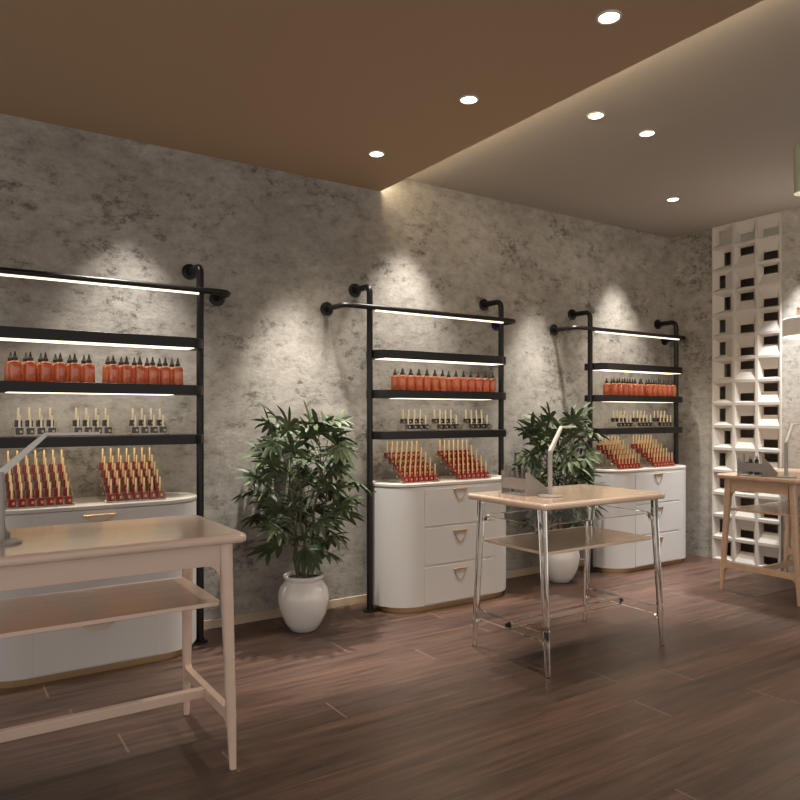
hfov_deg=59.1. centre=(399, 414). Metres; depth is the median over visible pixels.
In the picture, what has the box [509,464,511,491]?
tube
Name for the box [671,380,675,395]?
dropper bottle
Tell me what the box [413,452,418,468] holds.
nail polish
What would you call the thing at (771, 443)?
wall
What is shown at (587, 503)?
table
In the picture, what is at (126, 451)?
nail polish
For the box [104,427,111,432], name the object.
bottle
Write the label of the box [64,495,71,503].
bottle
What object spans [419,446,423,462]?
nail polish
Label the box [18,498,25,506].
bottle
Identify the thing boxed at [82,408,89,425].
nail polish
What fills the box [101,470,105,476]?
bottle
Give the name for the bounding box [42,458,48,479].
nail polish
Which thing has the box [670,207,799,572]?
wall
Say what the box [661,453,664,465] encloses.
nail polish
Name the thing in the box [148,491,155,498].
bottle
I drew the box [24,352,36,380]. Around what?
dropper bottle
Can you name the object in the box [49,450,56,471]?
nail polish
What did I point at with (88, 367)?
dropper bottle
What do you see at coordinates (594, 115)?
recessed light
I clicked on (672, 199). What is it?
recessed light
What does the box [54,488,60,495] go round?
bottle
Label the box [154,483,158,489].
bottle
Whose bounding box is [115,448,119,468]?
nail polish
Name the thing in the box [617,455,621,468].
nail polish
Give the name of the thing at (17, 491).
bottle
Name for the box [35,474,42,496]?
nail polish
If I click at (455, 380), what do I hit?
dropper bottle
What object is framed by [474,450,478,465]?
nail polish
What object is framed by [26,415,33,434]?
nail polish
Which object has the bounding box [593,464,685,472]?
countertop
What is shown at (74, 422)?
bottle
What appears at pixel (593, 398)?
shelf
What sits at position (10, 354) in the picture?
dropper bottle
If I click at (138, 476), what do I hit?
nail polish
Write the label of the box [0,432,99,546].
desk lamp
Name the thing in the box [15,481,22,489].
bottle
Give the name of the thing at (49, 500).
bottle
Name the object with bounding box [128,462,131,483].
nail polish
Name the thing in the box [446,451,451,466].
nail polish
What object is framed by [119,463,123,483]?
nail polish
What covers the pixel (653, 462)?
nail polish
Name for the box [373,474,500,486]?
countertop
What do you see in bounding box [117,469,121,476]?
bottle
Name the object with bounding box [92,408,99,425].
nail polish
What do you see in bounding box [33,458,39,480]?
nail polish
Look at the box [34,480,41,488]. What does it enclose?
bottle
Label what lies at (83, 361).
dropper bottle
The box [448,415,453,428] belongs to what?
nail polish
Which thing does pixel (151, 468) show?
nail polish
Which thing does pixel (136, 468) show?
nail polish
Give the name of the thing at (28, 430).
bottle
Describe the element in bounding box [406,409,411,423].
nail polish
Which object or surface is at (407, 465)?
nail polish
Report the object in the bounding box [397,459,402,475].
nail polish
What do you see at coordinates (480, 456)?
nail polish
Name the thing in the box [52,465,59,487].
nail polish
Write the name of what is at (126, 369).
dropper bottle
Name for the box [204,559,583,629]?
baseboard
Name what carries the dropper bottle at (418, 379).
on the display rack at (498, 323)
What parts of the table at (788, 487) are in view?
leg, leg, leg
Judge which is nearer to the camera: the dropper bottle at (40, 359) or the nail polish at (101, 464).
the dropper bottle at (40, 359)
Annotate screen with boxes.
[712,211,781,570]
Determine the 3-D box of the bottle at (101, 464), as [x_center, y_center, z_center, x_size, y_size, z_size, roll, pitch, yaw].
[-1.486,0.255,3.528,0.030,0.036,0.026,0,0,-33]
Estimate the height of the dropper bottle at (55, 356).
0.137 m
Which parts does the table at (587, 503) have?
leg, leg, leg, leg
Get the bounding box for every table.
[0,515,245,769]
[468,484,664,678]
[717,468,799,606]
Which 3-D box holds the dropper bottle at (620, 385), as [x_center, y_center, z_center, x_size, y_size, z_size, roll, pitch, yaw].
[1.708,-0.223,5.498,0.053,0.137,0.053,0,0,-34]
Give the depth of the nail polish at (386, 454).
4.45 m
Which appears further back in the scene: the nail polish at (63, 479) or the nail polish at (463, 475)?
the nail polish at (463, 475)
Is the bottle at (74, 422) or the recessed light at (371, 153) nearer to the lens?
the bottle at (74, 422)
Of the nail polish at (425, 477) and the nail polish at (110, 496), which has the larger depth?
the nail polish at (425, 477)
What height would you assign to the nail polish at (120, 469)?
0.105 m
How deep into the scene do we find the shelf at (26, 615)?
2.37 m
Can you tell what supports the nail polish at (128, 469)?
on the acrylic stand
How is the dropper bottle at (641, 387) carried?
on the display rack at (590, 366)
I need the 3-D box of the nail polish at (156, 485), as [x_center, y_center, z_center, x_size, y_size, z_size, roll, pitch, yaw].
[-1.213,0.323,3.528,0.030,0.105,0.027,0,0,-34]
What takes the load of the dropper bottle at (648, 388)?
on the display rack at (590, 366)
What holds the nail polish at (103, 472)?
on the acrylic stand
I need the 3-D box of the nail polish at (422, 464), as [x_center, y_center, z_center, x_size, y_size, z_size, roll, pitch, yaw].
[0.132,0.288,4.479,0.030,0.105,0.027,0,0,-34]
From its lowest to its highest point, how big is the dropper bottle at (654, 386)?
0.137 m
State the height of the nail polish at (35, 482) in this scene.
0.105 m
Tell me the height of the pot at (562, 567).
0.309 m
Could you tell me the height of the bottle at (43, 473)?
0.036 m
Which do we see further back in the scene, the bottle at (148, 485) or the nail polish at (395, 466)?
the nail polish at (395, 466)
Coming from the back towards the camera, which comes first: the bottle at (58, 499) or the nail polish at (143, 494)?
the nail polish at (143, 494)
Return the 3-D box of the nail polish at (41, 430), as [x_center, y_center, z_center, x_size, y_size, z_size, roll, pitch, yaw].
[-1.657,0.044,3.262,0.031,0.089,0.027,0,0,-34]
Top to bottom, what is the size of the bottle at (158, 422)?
0.030 m
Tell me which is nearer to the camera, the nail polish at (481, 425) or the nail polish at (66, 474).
the nail polish at (66, 474)
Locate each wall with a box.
[0,113,669,619]
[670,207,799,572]
[727,246,777,563]
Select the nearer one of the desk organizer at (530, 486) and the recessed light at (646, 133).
the desk organizer at (530, 486)
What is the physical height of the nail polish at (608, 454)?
0.105 m
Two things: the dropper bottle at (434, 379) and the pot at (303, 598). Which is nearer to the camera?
the pot at (303, 598)
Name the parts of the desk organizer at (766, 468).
panel, panel, panel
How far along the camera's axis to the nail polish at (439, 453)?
4.68 m
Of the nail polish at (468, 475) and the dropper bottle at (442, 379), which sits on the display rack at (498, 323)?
the dropper bottle at (442, 379)
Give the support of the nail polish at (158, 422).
on the acrylic stand
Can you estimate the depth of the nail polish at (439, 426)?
4.52 m
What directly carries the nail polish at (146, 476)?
on the acrylic stand
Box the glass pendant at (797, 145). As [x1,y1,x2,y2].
[794,142,799,195]
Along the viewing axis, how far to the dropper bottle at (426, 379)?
4.46 m
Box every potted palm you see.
[230,400,374,632]
[511,402,610,582]
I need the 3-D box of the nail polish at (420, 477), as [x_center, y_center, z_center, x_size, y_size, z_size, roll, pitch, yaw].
[0.124,0.356,4.353,0.030,0.105,0.027,0,0,-34]
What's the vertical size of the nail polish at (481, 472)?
0.105 m
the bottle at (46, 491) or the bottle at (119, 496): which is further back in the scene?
the bottle at (119, 496)
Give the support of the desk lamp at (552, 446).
on the table at (587, 503)
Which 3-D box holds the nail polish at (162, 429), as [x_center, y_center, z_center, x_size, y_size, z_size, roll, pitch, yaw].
[-1.198,0.044,3.566,0.031,0.089,0.027,0,0,-34]
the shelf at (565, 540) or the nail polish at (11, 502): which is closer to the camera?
the nail polish at (11, 502)
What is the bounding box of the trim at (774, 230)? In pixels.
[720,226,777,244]
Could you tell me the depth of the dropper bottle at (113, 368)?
3.42 m
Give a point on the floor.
(378, 705)
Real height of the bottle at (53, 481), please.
0.036 m
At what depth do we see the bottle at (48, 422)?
3.32 m
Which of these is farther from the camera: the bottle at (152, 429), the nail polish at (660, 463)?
the nail polish at (660, 463)
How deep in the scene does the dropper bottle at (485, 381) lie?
4.72 m
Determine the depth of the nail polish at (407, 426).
4.39 m
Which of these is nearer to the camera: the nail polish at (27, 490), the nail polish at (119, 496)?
the nail polish at (27, 490)
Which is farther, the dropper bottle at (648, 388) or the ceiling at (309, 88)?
the dropper bottle at (648, 388)
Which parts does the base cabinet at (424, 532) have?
drawer, drawer, drawer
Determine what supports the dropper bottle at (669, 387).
on the display rack at (590, 366)
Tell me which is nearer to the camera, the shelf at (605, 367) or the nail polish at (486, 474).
the nail polish at (486, 474)
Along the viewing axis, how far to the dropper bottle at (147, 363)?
3.57 m
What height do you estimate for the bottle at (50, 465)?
0.036 m
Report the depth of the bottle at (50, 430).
3.27 m
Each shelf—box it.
[0,326,202,350]
[0,380,202,395]
[0,434,202,447]
[0,577,219,638]
[366,349,505,365]
[366,390,505,399]
[366,429,505,439]
[485,526,650,554]
[584,363,682,374]
[584,395,682,402]
[585,427,682,434]
[730,500,799,516]
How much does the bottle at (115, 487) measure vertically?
0.036 m
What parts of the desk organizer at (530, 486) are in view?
panel, panel, panel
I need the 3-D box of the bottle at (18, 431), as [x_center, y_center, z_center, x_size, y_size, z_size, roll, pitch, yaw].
[-1.732,0.074,3.213,0.031,0.030,0.026,0,0,-33]
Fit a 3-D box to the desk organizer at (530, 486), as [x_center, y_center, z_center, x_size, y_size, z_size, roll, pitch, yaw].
[0.640,0.344,3.604,0.165,0.118,0.182,0,0,-34]
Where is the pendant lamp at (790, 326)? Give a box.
[782,305,799,338]
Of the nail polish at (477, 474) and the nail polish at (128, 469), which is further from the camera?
the nail polish at (477, 474)
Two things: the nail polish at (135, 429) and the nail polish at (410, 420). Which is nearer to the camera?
the nail polish at (135, 429)
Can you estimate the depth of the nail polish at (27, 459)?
3.29 m
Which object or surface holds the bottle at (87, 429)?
on the nail polish at (86, 429)
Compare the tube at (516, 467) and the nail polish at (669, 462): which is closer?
the tube at (516, 467)
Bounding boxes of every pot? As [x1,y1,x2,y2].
[278,570,328,632]
[539,551,579,582]
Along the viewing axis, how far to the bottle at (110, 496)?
3.35 m
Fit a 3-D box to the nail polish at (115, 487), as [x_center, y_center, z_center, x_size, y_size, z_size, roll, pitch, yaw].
[-1.371,0.323,3.424,0.030,0.105,0.027,0,0,-34]
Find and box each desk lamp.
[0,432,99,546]
[538,426,575,497]
[776,423,799,477]
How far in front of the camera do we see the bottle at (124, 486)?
3.43 m
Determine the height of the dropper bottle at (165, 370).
0.137 m
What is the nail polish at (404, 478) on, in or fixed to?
on the acrylic stand
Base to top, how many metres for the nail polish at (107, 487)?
0.105 m
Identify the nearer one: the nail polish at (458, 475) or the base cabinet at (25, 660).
the base cabinet at (25, 660)
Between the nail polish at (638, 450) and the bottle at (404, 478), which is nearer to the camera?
the bottle at (404, 478)
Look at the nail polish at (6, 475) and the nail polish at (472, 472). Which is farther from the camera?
the nail polish at (472, 472)
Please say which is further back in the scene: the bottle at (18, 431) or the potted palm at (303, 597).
the potted palm at (303, 597)
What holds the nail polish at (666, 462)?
on the acrylic stand
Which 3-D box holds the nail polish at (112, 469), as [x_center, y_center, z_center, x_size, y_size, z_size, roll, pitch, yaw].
[-1.427,0.255,3.507,0.030,0.105,0.027,0,0,-34]
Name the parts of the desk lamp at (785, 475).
stem, arm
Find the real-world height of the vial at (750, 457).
0.124 m
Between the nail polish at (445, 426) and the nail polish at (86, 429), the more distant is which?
the nail polish at (445, 426)
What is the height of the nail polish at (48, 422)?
0.089 m
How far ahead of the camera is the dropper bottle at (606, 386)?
5.49 m
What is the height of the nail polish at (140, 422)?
0.089 m
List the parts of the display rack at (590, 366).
rail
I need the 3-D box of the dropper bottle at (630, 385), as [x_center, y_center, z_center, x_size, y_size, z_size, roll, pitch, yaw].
[1.813,-0.223,5.567,0.053,0.137,0.053,0,0,-34]
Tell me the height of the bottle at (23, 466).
0.036 m
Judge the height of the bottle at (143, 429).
0.030 m
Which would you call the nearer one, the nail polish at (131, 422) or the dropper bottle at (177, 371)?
the nail polish at (131, 422)
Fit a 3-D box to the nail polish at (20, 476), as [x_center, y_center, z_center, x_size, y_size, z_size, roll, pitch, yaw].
[-1.717,0.323,3.194,0.030,0.105,0.027,0,0,-34]
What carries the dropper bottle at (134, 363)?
on the display rack at (217, 297)
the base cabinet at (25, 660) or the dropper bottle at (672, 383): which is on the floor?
the base cabinet at (25, 660)
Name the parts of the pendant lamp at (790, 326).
lamp shade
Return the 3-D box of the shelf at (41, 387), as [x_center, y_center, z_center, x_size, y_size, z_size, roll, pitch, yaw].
[-1.491,-0.129,3.449,1.062,0.050,0.188,0,0,-33]
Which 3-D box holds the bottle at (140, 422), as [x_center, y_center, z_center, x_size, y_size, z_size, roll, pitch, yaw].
[-1.304,0.039,3.566,0.031,0.030,0.026,0,0,-33]
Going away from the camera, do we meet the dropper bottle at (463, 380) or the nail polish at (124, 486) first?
the nail polish at (124, 486)
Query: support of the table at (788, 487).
on the floor
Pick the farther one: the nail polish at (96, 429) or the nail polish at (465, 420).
the nail polish at (465, 420)
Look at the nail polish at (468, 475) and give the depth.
4.56 m
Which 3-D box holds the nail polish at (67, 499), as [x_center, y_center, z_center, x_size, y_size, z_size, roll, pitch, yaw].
[-1.531,0.356,3.258,0.030,0.105,0.027,0,0,-34]
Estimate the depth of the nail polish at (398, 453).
4.49 m
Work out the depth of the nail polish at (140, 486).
3.48 m
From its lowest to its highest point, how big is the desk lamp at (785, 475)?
0.346 m
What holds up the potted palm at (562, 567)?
on the floor
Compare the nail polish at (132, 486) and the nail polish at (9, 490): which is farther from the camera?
the nail polish at (132, 486)
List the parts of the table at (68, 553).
leg, leg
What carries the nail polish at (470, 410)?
on the acrylic stand
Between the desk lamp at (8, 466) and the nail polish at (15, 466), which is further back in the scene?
the nail polish at (15, 466)
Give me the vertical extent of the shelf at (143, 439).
0.048 m
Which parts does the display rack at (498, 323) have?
plate, rail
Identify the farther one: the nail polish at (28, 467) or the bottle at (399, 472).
the bottle at (399, 472)
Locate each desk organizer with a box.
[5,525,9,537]
[501,470,547,496]
[737,457,776,476]
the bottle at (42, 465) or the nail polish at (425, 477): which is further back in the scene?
the nail polish at (425, 477)
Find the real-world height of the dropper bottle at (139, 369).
0.137 m
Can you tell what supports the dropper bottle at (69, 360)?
on the display rack at (217, 297)
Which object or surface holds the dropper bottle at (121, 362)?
on the display rack at (217, 297)
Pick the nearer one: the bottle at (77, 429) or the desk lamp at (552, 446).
the bottle at (77, 429)
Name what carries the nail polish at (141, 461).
on the acrylic stand
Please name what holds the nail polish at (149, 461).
on the acrylic stand
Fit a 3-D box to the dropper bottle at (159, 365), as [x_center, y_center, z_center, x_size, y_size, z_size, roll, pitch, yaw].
[-1.234,-0.223,3.625,0.053,0.137,0.053,0,0,-34]
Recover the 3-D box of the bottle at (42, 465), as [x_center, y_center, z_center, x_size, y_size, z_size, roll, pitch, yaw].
[-1.705,0.255,3.383,0.030,0.036,0.026,0,0,-33]
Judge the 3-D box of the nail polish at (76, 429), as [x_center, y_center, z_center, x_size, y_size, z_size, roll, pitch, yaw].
[-1.526,0.044,3.348,0.031,0.089,0.027,0,0,-34]
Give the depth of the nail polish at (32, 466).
3.36 m
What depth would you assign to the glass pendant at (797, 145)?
3.49 m
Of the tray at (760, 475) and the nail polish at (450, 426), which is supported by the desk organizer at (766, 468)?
the tray at (760, 475)
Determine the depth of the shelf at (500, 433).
4.48 m
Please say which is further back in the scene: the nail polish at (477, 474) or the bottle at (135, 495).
the nail polish at (477, 474)
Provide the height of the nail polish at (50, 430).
0.089 m
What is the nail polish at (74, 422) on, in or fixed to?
on the acrylic stand
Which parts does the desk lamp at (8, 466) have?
stem, arm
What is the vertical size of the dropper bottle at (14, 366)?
0.137 m
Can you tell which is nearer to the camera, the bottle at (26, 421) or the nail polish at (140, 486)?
the bottle at (26, 421)
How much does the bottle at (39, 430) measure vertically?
0.030 m
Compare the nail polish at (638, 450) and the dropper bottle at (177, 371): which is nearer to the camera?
the dropper bottle at (177, 371)
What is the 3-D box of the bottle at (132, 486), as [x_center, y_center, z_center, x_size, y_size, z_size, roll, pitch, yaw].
[-1.308,0.357,3.466,0.030,0.036,0.026,0,0,-33]
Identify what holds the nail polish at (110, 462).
on the acrylic stand
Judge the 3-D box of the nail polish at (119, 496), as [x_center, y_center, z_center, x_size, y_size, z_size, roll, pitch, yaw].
[-1.344,0.356,3.382,0.030,0.105,0.027,0,0,-34]
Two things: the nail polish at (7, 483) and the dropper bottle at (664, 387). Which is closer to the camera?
the nail polish at (7, 483)
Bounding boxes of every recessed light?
[368,151,384,156]
[459,95,478,104]
[587,112,604,119]
[596,10,621,24]
[638,130,655,136]
[666,197,679,201]
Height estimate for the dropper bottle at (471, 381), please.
0.137 m
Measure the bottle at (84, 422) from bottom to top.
0.030 m
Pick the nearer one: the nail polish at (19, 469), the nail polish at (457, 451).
the nail polish at (19, 469)
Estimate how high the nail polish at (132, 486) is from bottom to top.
0.105 m
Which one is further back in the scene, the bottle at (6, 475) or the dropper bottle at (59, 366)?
the dropper bottle at (59, 366)
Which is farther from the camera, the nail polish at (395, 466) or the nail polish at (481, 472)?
the nail polish at (481, 472)
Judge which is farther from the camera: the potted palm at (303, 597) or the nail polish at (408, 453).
the nail polish at (408, 453)
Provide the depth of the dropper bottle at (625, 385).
5.51 m
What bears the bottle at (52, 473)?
on the nail polish at (54, 462)
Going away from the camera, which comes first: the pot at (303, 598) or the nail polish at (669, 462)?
the pot at (303, 598)
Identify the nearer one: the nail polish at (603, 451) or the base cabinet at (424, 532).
the base cabinet at (424, 532)
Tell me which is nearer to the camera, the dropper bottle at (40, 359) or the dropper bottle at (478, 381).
the dropper bottle at (40, 359)
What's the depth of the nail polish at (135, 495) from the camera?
3.42 m
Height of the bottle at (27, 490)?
0.036 m
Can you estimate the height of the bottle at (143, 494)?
0.036 m
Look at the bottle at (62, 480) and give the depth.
3.33 m
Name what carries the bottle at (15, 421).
on the nail polish at (15, 421)
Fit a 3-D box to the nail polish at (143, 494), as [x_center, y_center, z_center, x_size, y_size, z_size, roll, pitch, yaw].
[-1.249,0.356,3.445,0.030,0.105,0.027,0,0,-34]
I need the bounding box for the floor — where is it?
[0,553,799,799]
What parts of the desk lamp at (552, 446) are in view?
stem, arm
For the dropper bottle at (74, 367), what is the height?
0.137 m
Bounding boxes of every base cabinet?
[0,492,196,687]
[373,474,505,612]
[584,464,685,572]
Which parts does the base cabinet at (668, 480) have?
drawer, drawer, drawer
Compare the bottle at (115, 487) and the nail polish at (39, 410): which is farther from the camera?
the bottle at (115, 487)
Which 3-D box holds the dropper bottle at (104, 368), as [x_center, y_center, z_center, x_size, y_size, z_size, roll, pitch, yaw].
[-1.442,-0.223,3.487,0.053,0.137,0.053,0,0,-34]
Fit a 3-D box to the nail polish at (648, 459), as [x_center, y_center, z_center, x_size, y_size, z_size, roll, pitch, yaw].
[1.990,0.323,5.648,0.030,0.105,0.027,0,0,-34]
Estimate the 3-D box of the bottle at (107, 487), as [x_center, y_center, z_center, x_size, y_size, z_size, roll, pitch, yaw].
[-1.403,0.357,3.403,0.030,0.036,0.026,0,0,-33]
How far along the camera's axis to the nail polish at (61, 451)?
3.42 m
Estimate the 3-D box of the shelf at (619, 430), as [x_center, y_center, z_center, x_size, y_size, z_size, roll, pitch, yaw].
[1.915,0.125,5.704,1.062,0.048,0.188,0,0,-33]
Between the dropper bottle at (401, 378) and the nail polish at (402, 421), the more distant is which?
the nail polish at (402, 421)
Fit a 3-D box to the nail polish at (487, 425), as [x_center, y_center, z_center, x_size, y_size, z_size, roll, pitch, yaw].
[0.585,0.044,4.746,0.031,0.089,0.027,0,0,-34]
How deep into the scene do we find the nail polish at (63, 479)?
3.34 m
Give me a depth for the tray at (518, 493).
3.59 m
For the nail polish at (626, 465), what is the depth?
5.41 m
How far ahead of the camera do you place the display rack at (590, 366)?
5.54 m
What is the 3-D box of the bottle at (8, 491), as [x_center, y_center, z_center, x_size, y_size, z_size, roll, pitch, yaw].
[-1.749,0.357,3.174,0.030,0.036,0.026,0,0,-33]
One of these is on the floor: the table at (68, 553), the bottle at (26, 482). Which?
the table at (68, 553)
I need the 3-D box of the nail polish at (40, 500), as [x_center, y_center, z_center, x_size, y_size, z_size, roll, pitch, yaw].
[-1.626,0.356,3.195,0.030,0.105,0.027,0,0,-34]
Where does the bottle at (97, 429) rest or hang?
on the nail polish at (96, 429)
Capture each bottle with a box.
[4,352,12,380]
[5,473,12,481]
[6,482,13,489]
[7,490,14,498]
[8,351,21,380]
[8,499,15,507]
[13,465,20,472]
[14,420,21,426]
[14,473,21,480]
[15,428,23,434]
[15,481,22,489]
[16,490,23,497]
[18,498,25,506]
[21,352,27,380]
[22,465,29,472]
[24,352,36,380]
[25,420,32,426]
[25,481,32,488]
[26,428,33,434]
[26,489,33,497]
[27,498,34,505]
[31,465,38,472]
[33,472,39,480]
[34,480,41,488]
[35,489,42,496]
[36,353,42,380]
[36,420,43,426]
[37,428,44,433]
[37,497,44,505]
[39,352,51,381]
[40,464,43,471]
[42,472,48,479]
[43,480,50,487]
[44,488,51,496]
[46,420,53,425]
[46,496,53,504]
[48,428,55,432]
[49,464,56,471]
[51,354,56,381]
[51,472,57,479]
[52,480,59,487]
[54,353,65,381]
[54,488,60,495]
[55,496,62,504]
[58,464,64,471]
[59,471,66,478]
[61,479,68,486]
[63,487,69,495]
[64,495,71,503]
[66,354,71,381]
[69,354,80,381]
[72,420,79,425]
[74,427,81,431]
[80,355,85,381]
[82,420,89,425]
[83,354,94,382]
[84,427,91,431]
[92,420,99,425]
[94,427,101,433]
[99,462,103,469]
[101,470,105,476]
[102,356,109,382]
[103,477,107,484]
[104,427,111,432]
[105,485,112,492]
[107,355,118,382]
[107,493,114,500]
[111,477,118,484]
[113,485,117,492]
[116,493,122,500]
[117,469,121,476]
[118,357,123,382]
[121,356,131,383]
[122,484,126,491]
[124,492,130,499]
[130,484,134,491]
[132,357,136,383]
[132,427,138,432]
[132,492,139,499]
[134,356,144,383]
[138,420,143,425]
[138,484,142,490]
[140,491,147,498]
[141,427,147,432]
[144,358,149,383]
[146,483,150,490]
[147,357,157,383]
[147,420,152,425]
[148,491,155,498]
[150,427,157,432]
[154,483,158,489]
[156,420,161,425]
[156,490,163,497]
[157,358,161,383]
[159,427,166,432]
[160,358,170,383]
[169,359,173,384]
[172,358,182,384]
[388,458,393,463]
[391,369,397,389]
[393,464,398,469]
[397,470,402,475]
[398,368,405,389]
[402,476,407,482]
[406,368,414,389]
[415,369,422,389]
[423,369,430,390]
[431,369,438,390]
[439,370,446,390]
[446,371,451,390]
[451,467,456,472]
[452,371,459,390]
[460,371,467,390]
[467,371,474,391]
[475,371,481,391]
[482,372,488,391]
[489,372,495,391]
[603,378,609,394]
[610,378,617,394]
[617,378,622,394]
[623,378,627,394]
[628,378,632,394]
[633,379,638,394]
[638,379,643,395]
[645,379,651,395]
[652,379,656,395]
[657,379,661,395]
[662,380,666,395]
[666,380,671,395]
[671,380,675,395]
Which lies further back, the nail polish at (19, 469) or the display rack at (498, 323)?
the display rack at (498, 323)
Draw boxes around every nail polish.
[5,459,12,481]
[6,470,13,489]
[7,475,14,498]
[8,483,15,507]
[13,451,20,472]
[14,407,21,426]
[14,462,21,480]
[15,415,23,434]
[15,466,22,489]
[16,475,23,497]
[18,483,25,506]
[22,455,29,472]
[24,458,30,480]
[25,407,32,426]
[25,466,32,488]
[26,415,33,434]
[26,474,33,497]
[27,483,34,505]
[31,450,38,472]
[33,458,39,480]
[34,466,41,488]
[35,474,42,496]
[36,408,43,426]
[37,415,44,433]
[37,482,44,505]
[40,450,44,471]
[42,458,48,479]
[43,465,50,487]
[44,473,51,496]
[46,408,53,425]
[46,482,53,504]
[48,415,55,432]
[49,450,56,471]
[51,457,57,479]
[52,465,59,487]
[54,473,60,495]
[55,481,62,504]
[58,450,64,471]
[59,457,66,478]
[61,465,68,486]
[63,473,69,495]
[64,481,71,503]
[72,408,79,425]
[74,415,81,431]
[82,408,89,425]
[84,415,91,431]
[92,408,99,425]
[94,415,101,433]
[99,449,103,469]
[101,456,105,476]
[102,408,106,425]
[103,463,107,484]
[104,415,111,432]
[105,471,112,492]
[107,448,111,469]
[107,479,114,500]
[109,456,113,476]
[111,463,118,484]
[113,471,117,492]
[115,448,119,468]
[116,478,122,500]
[117,455,121,476]
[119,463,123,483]
[122,470,126,491]
[123,448,127,468]
[124,478,130,499]
[125,455,129,475]
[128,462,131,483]
[129,408,133,425]
[130,470,134,491]
[131,448,135,468]
[132,415,138,432]
[132,478,139,499]
[133,455,137,475]
[135,462,139,483]
[138,408,143,425]
[138,470,142,490]
[139,448,142,467]
[140,477,147,498]
[141,415,147,432]
[141,455,145,475]
[143,462,147,482]
[146,447,150,467]
[146,469,150,490]
[147,408,152,425]
[148,477,155,498]
[149,454,153,474]
[150,415,157,432]
[151,462,155,482]
[154,469,158,489]
[156,408,161,425]
[156,476,163,497]
[159,415,166,432]
[384,442,389,457]
[388,447,393,463]
[389,441,394,457]
[393,453,398,469]
[395,441,399,457]
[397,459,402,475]
[400,409,405,423]
[400,441,404,457]
[400,453,403,469]
[402,465,407,482]
[405,415,410,428]
[405,441,409,457]
[405,453,408,469]
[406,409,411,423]
[407,465,412,481]
[408,453,413,468]
[410,441,414,456]
[411,415,416,428]
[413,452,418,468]
[413,465,417,481]
[417,415,422,428]
[417,464,422,481]
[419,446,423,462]
[419,452,423,468]
[423,415,427,428]
[423,464,427,480]
[428,464,432,480]
[433,464,437,480]
[437,415,442,428]
[437,440,442,455]
[442,446,446,461]
[443,415,447,428]
[446,440,451,455]
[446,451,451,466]
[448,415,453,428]
[451,457,456,472]
[454,415,458,428]
[456,451,460,466]
[456,462,460,478]
[461,462,465,478]
[463,410,468,422]
[465,445,469,460]
[466,462,470,478]
[469,410,473,422]
[470,456,474,471]
[470,462,474,477]
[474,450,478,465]
[475,462,479,477]
[479,415,484,427]
[479,456,483,471]
[480,461,483,477]
[484,461,488,476]
[485,415,489,427]
[601,442,605,453]
[607,445,610,458]
[612,450,616,463]
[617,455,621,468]
[625,455,627,467]
[627,454,631,467]
[636,440,640,452]
[646,449,650,461]
[652,453,655,466]
[656,453,658,465]
[659,453,661,465]
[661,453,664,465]
[665,453,667,465]
[668,453,670,465]
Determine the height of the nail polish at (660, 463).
0.105 m
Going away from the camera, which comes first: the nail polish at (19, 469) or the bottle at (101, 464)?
the nail polish at (19, 469)
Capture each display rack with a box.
[0,264,230,643]
[320,284,515,612]
[550,309,685,572]
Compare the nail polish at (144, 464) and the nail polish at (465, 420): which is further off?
the nail polish at (465, 420)
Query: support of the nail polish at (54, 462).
on the acrylic stand
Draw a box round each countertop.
[5,492,196,514]
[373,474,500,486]
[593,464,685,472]
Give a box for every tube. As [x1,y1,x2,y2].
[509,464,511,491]
[515,466,517,492]
[521,466,523,493]
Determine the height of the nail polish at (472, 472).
0.105 m
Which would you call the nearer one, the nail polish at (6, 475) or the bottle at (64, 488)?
the nail polish at (6, 475)
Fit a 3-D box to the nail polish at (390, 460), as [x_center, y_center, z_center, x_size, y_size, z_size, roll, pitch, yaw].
[-0.054,0.255,4.415,0.030,0.105,0.027,0,0,-34]
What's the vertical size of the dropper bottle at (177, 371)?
0.137 m
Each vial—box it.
[748,456,751,474]
[755,456,758,474]
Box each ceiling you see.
[0,0,762,190]
[406,0,799,237]
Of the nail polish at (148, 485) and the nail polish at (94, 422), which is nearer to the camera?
the nail polish at (94, 422)
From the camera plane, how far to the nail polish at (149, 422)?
3.58 m
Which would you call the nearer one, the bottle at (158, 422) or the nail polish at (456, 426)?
the bottle at (158, 422)
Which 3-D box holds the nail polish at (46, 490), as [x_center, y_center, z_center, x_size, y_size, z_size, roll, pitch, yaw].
[-1.622,0.323,3.257,0.030,0.105,0.027,0,0,-34]
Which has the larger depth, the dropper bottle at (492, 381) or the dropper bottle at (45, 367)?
the dropper bottle at (492, 381)
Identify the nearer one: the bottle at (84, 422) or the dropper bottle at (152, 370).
the bottle at (84, 422)
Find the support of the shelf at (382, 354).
attached to the display rack at (498, 323)
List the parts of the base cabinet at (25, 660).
drawer, drawer, drawer, handle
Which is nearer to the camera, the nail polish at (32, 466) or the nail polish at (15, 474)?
the nail polish at (15, 474)
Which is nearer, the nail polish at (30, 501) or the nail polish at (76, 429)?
the nail polish at (30, 501)
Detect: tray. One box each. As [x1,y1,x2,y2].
[503,491,524,495]
[738,474,762,476]
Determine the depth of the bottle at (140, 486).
3.47 m

